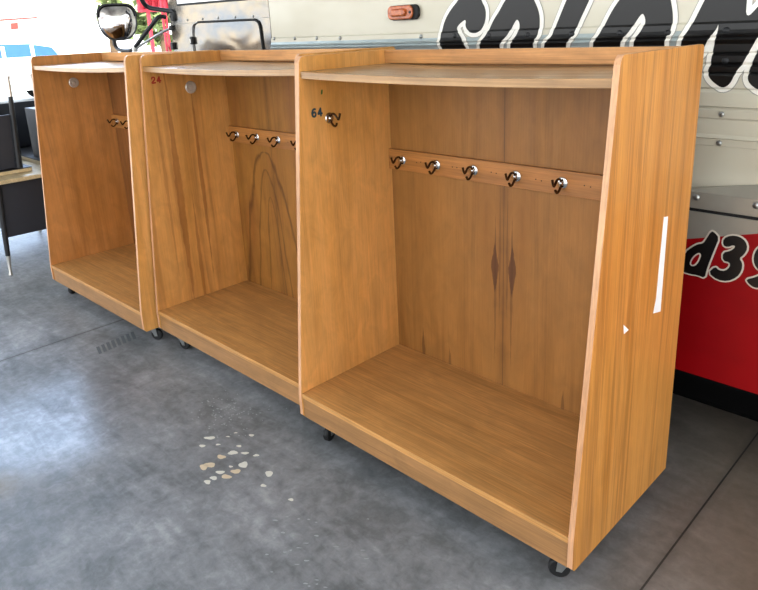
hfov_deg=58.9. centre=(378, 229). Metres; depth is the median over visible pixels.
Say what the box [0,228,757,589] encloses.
floor
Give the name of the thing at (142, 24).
tree
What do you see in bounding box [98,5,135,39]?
mirror glass
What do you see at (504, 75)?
shelf
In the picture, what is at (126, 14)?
mirror bracket
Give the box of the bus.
[96,0,757,421]
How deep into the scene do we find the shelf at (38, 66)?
4.26 m
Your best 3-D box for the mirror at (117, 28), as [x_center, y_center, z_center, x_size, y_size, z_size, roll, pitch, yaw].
[-1.956,-1.547,5.019,0.277,0.261,0.070,-11,19,-24]
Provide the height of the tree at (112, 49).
7.175 m
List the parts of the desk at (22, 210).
leg, trim, panel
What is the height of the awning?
2.726 m
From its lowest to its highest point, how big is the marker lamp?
0.070 m
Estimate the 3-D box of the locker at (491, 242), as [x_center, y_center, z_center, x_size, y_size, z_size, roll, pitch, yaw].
[0.330,0.170,2.522,1.322,1.620,0.681,14,23,43]
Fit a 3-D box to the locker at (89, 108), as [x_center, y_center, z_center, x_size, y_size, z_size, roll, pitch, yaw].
[-1.629,-0.294,4.341,1.350,1.629,0.681,13,23,42]
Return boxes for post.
[159,0,171,50]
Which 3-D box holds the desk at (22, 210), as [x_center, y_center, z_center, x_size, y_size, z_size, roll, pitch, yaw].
[-3.062,-0.170,5.692,1.200,0.740,0.660,14,23,43]
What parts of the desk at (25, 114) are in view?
panel, trim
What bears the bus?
on the floor
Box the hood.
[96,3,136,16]
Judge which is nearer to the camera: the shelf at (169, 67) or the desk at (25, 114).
the shelf at (169, 67)
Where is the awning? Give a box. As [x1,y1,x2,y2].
[137,0,167,51]
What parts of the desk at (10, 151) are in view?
panel, leg, trim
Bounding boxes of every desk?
[0,74,39,163]
[0,76,31,175]
[0,159,46,275]
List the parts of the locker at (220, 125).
hook plate, panel, panel, panel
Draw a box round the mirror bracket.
[112,0,175,51]
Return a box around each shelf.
[33,61,123,72]
[143,60,294,75]
[300,63,612,88]
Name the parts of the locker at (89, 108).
hook plate, panel, panel, panel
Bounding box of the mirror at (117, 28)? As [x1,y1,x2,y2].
[97,16,136,40]
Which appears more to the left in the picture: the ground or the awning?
the ground
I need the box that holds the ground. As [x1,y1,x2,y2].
[0,91,33,103]
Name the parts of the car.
door trim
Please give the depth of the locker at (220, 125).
3.81 m
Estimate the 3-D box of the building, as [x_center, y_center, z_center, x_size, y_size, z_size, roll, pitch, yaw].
[-18.775,-10.247,36.562,8.050,3.590,10.518,14,23,43]
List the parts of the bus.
panel, panel, rub rail, panel, fuel tank, box lid, box lid, panel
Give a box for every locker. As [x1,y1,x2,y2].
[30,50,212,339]
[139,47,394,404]
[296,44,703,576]
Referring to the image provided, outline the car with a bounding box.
[0,44,61,96]
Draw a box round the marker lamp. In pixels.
[387,4,419,20]
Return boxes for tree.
[92,0,137,51]
[95,0,173,51]
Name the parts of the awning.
post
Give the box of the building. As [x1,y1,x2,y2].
[0,2,160,54]
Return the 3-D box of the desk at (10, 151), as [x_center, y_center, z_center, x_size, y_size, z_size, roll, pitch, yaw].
[-3.428,-0.846,5.420,1.200,0.740,0.660,14,23,43]

